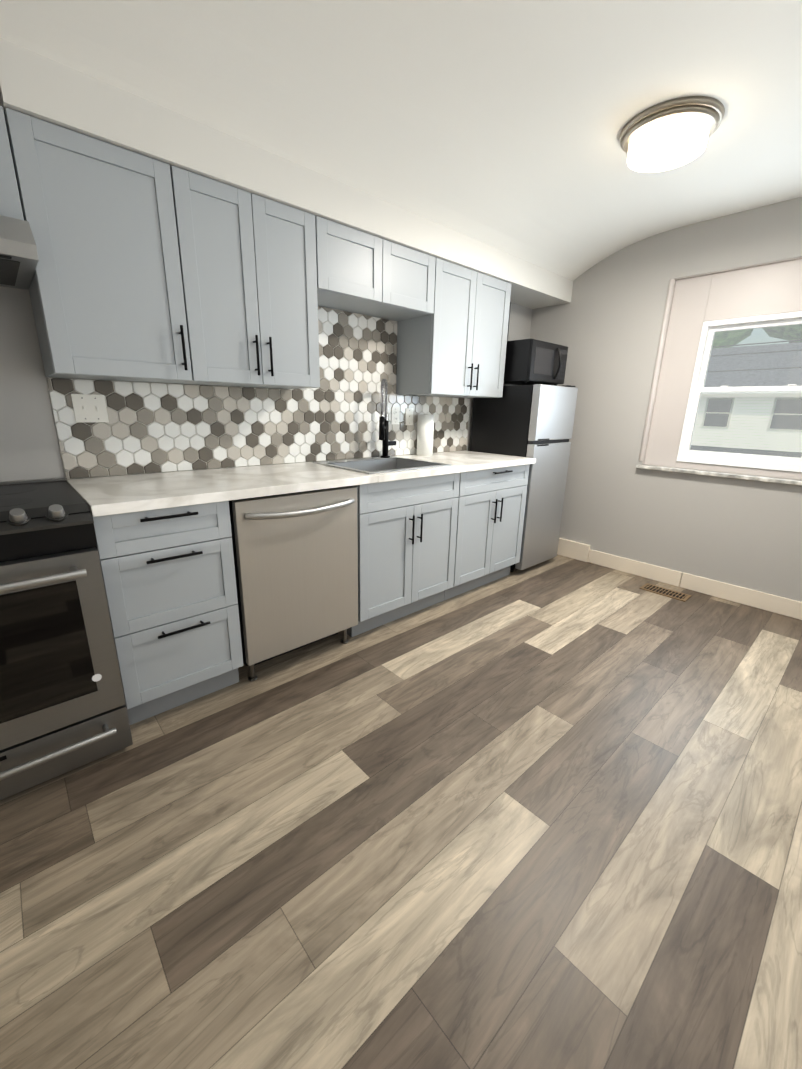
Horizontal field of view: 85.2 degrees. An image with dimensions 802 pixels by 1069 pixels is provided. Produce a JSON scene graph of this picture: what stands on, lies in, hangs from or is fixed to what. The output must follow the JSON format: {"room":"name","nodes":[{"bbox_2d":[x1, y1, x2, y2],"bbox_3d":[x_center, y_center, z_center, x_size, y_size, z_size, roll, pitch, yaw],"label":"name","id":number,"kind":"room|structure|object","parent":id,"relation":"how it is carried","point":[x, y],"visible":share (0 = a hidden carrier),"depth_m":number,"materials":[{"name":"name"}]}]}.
{"room":"kitchen","nodes":[
{"label":"kitchen","id":0,"kind":"room"},
{"bbox_2d":[0,286,531,481],"bbox_3d":[-0.505,-0.843,2.638,4.819,2.600,0.150,-13,21,-40],"label":"wall","id":1,"kind":"structure","parent":0,"point":[29,447],"depth_m":1.72,"materials":[{"name":"grey paint"}]},
{"bbox_2d":[0,106,23,219],"bbox_3d":[-1.563,-1.097,1.193,0.760,0.298,0.366,-13,21,-40],"label":"upper cabinet","id":2,"kind":"object","parent":1,"relation":"attached to","point":[10,204],"visible":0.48,"depth_m":1.33,"materials":[{"name":"grey wood"}]},
{"bbox_2d":[0,215,38,289],"bbox_3d":[-1.522,-0.871,1.207,0.759,0.142,0.496,-13,21,-40],"label":"range hood","id":3,"kind":"object","parent":2,"relation":"attached to","point":[19,259],"visible":1,"depth_m":1.29,"materials":[{"name":"silver metal"}]},
{"bbox_2d":[4,107,191,382],"bbox_3d":[-1.116,-0.985,1.650,0.455,0.748,0.366,-13,21,-40],"label":"upper cabinet","id":4,"kind":"object","parent":1,"relation":"attached to","point":[106,294],"visible":1,"depth_m":1.53,"materials":[{"name":"grey wood"}]},
{"bbox_2d":[170,165,319,388],"bbox_3d":[-0.720,-1.077,1.996,0.608,0.748,0.366,-13,21,-40],"label":"upper cabinet","id":5,"kind":"object","parent":1,"relation":"attached to","point":[248,266],"visible":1,"depth_m":1.86,"materials":[{"name":"grey wood"}]},
{"bbox_2d":[46,306,469,478],"bbox_3d":[-0.434,-0.871,2.582,2.634,0.856,0.009,-13,21,-40],"label":"tile backsplash","id":6,"kind":"structure","parent":1,"relation":"attached to","point":[148,427],"depth_m":2.38,"materials":[{"name":"grey tile"}]},
{"bbox_2d":[71,394,108,422],"bbox_3d":[-1.311,-0.532,1.841,0.116,0.114,0.014,-13,21,-40],"label":"switch plate","id":7,"kind":"object","parent":6,"relation":"attached to","point":[89,408],"visible":1,"depth_m":1.84,"materials":[{"name":"white plastic"}]},
{"bbox_2d":[391,407,399,423],"bbox_3d":[-0.037,-0.807,2.965,0.070,0.114,0.008,-13,21,-40],"label":"electrical outlet plate","id":8,"kind":"object","parent":6,"relation":"attached to","point":[395,411],"visible":1,"depth_m":2.96,"materials":[{"name":"white plastic"}]},
{"bbox_2d":[405,408,412,424],"bbox_3d":[0.061,-0.822,3.049,0.070,0.114,0.014,-13,21,-40],"label":"electrical outlet plate","id":9,"kind":"object","parent":6,"relation":"attached to","point":[409,416],"visible":1,"depth_m":3.04,"materials":[{"name":"white plastic"}]},
{"bbox_2d":[315,216,435,320],"bbox_3d":[-0.206,-1.417,2.403,0.794,0.298,0.328,-13,21,-40],"label":"upper cabinet","id":10,"kind":"object","parent":1,"relation":"attached to","point":[360,272],"visible":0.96,"depth_m":2.27,"materials":[{"name":"grey wood"}]},
{"bbox_2d":[396,258,511,397],"bbox_3d":[0.377,-1.330,2.955,0.752,0.748,0.366,-13,21,-40],"label":"upper cabinet","id":11,"kind":"object","parent":1,"relation":"attached to","point":[454,344],"visible":1,"depth_m":2.80,"materials":[{"name":"grey wood"}]},
{"bbox_2d":[503,302,510,385],"bbox_3d":[0.859,-1.489,3.591,0.021,0.769,0.022,-13,21,-40],"label":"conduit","id":12,"kind":"object","parent":1,"relation":"attached to","point":[508,325],"visible":0.03,"depth_m":3.52,"materials":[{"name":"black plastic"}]},
{"bbox_2d":[0,38,572,308],"bbox_3d":[-0.017,-1.758,2.464,3.407,0.326,0.346,-13,21,-40],"label":"soffit","id":13,"kind":"structure","parent":0,"point":[38,86],"depth_m":1.70,"materials":[{"name":"white paint"}]},
{"bbox_2d":[0,554,801,1068],"bbox_3d":[0.673,0.849,1.738,4.819,0.100,4.050,-13,21,-40],"label":"floor","id":14,"kind":"structure","parent":0,"point":[546,814],"depth_m":1.25,"materials":[{"name":"plastic"}]},
{"bbox_2d":[0,477,132,799],"bbox_3d":[-1.457,0.349,1.454,0.759,0.928,0.737,-13,21,-40],"label":"range","id":15,"kind":"object","parent":14,"relation":"on","point":[63,709],"visible":1,"depth_m":1.39,"materials":[{"name":"silver metal"}]},
{"bbox_2d":[92,501,243,724],"bbox_3d":[-1.047,0.256,1.900,0.455,0.875,0.646,-13,21,-40],"label":"drawers","id":16,"kind":"object","parent":14,"relation":"on","point":[169,578],"visible":0.85,"depth_m":1.67,"materials":[{"name":"grey wood"}]},
{"bbox_2d":[229,486,357,680],"bbox_3d":[-0.622,0.173,2.235,0.604,0.868,0.652,-13,21,-40],"label":"dishwasher","id":17,"kind":"object","parent":14,"relation":"on","point":[296,563],"visible":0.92,"depth_m":1.99,"materials":[{"name":"silver metal"}]},
{"bbox_2d":[347,473,459,636],"bbox_3d":[-0.123,0.043,2.708,0.760,0.875,0.646,-13,21,-40],"label":"base cabinet","id":18,"kind":"object","parent":14,"relation":"on","point":[406,531],"visible":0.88,"depth_m":2.46,"materials":[{"name":"grey wood"}]},
{"bbox_2d":[66,451,535,516],"bbox_3d":[-0.232,-0.369,2.479,2.629,0.038,0.645,-13,21,-40],"label":"countertop","id":19,"kind":"structure","parent":18,"relation":"on","point":[109,495],"depth_m":1.91,"materials":[{"name":"stone"}]},
{"bbox_2d":[312,456,450,473],"bbox_3d":[-0.114,-0.324,2.598,0.620,0.201,0.540,-13,21,-40],"label":"sink basin","id":20,"kind":"object","parent":19,"relation":"in","point":[373,465],"visible":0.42,"depth_m":2.72,"materials":[{"name":"silver metal"}]},
{"bbox_2d":[379,379,395,457],"bbox_3d":[-0.087,-0.734,2.780,0.194,0.486,0.123,-13,21,-40],"label":"faucet","id":21,"kind":"object","parent":19,"relation":"on","point":[384,429],"visible":1,"depth_m":2.76,"materials":[{"name":"black metal"}]},
{"bbox_2d":[417,415,433,455],"bbox_3d":[0.172,-0.705,3.096,0.116,0.280,0.116,-13,21,-40],"label":"paper towel","id":22,"kind":"object","parent":19,"relation":"on","point":[425,427],"visible":0.98,"depth_m":3.05,"materials":[{"name":"white paper"}]},
{"bbox_2d":[444,464,529,599],"bbox_3d":[0.442,-0.087,3.202,0.760,0.875,0.646,-13,21,-40],"label":"base cabinet","id":23,"kind":"object","parent":14,"relation":"on","point":[491,512],"visible":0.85,"depth_m":2.96,"materials":[{"name":"grey wood"}]},
{"bbox_2d":[470,384,577,571],"bbox_3d":[0.948,-0.468,3.562,0.540,1.428,0.583,-13,21,-40],"label":"fridge","id":24,"kind":"object","parent":14,"relation":"on","point":[536,421],"visible":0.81,"depth_m":3.29,"materials":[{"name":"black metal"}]},
{"bbox_2d":[503,339,567,385],"bbox_3d":[0.977,-1.291,3.320,0.505,0.286,0.433,-13,21,-40],"label":"microwave","id":25,"kind":"object","parent":24,"relation":"on","point":[531,361],"visible":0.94,"depth_m":3.14,"materials":[{"name":"black plastic"}]},
{"bbox_2d":[639,583,690,601],"bbox_3d":[1.902,0.413,3.143,0.145,0.008,0.295,-13,21,-40],"label":"floor vent","id":26,"kind":"object","parent":14,"relation":"in","point":[680,596],"visible":1,"depth_m":3.13,"materials":[{"name":"brown metal"}]},
{"bbox_2d":[0,0,801,280],"bbox_3d":[0.725,-1.494,1.060,4.819,0.580,4.050,-13,21,-40],"label":"ceiling","id":27,"kind":"structure","parent":0,"point":[499,124],"depth_m":1.63,"materials":[{"name":"paint"}]},
{"bbox_2d":[620,96,724,172],"bbox_3d":[1.157,-1.697,1.900,0.390,0.128,0.390,-13,21,-40],"label":"lamp","id":28,"kind":"object","parent":27,"relation":"attached to","point":[670,134],"visible":1,"depth_m":1.80,"materials":[{"name":"white glass"}]},
{"bbox_2d":[530,197,801,601],"bbox_3d":[2.322,-0.821,2.779,0.150,2.600,3.450,-13,21,-40],"label":"wall","id":29,"kind":"structure","parent":0,"point":[604,326],"depth_m":3.19,"materials":[{"name":"grey paint"}]},
{"bbox_2d":[557,538,801,619],"bbox_3d":[2.377,0.419,2.906,0.028,0.150,3.010,-13,21,-40],"label":"baseboard","id":30,"kind":"structure","parent":29,"relation":"attached to","point":[762,600],"depth_m":3.21,"materials":[{"name":"beige wood"}]},
{"bbox_2d":[636,465,801,485],"bbox_3d":[2.181,-0.398,2.924,0.074,0.024,1.129,-13,21,-40],"label":"window sill","id":31,"kind":"structure","parent":29,"relation":"attached to","point":[757,478],"depth_m":2.91,"materials":[{"name":"stone"}]},
{"bbox_2d":[639,257,801,479],"bbox_3d":[2.211,-1.018,2.767,0.062,1.254,1.124,-13,21,-40],"label":"window surround","id":32,"kind":"object","parent":29,"relation":"attached to","point":[693,303],"visible":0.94,"depth_m":2.96,"materials":[{"name":"beige paint"}]},
{"bbox_2d":[676,311,801,471],"bbox_3d":[2.271,-0.898,2.792,0.082,0.919,0.726,-13,21,-40],"label":"window unit","id":33,"kind":"structure","parent":29,"relation":"in","point":[698,389],"depth_m":2.85,"materials":[{"name":"white plastic"}]},
{"label":"outside","id":34,"kind":"structure","parent":0,"visible":0},
{"bbox_3d":[33.053,-6.790,32.424,85.431,0.200,120.000,-13,21,-40],"label":"lawn","id":35,"kind":"structure","parent":34,"visible":0},
{"bbox_2d":[690,342,801,457],"bbox_3d":[14.172,-6.894,21.943,11.000,5.019,17.300,-13,21,-40],"label":"house","id":36,"kind":"structure","parent":35,"relation":"on","point":[770,406],"depth_m":18.56,"materials":[{"name":"grey"}]},
{"bbox_2d":[712,324,801,348],"bbox_3d":[25.362,-14.715,27.082,19.180,17.662,47.648,-13,21,-40],"label":"trees","id":37,"kind":"object","parent":35,"relation":"on","point":[737,335],"depth_m":24.25,"materials":[{"name":"green plant"}]},
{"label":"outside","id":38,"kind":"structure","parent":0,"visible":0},
{"bbox_2d":[707,339,801,371],"bbox_3d":[10.331,-6.867,16.554,0.336,1.438,36.002,-13,21,-40],"label":"power lines","id":39,"kind":"object","parent":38,"point":[756,353],"depth_m":14.71,"materials":[{"name":"black metal"}]}
]}

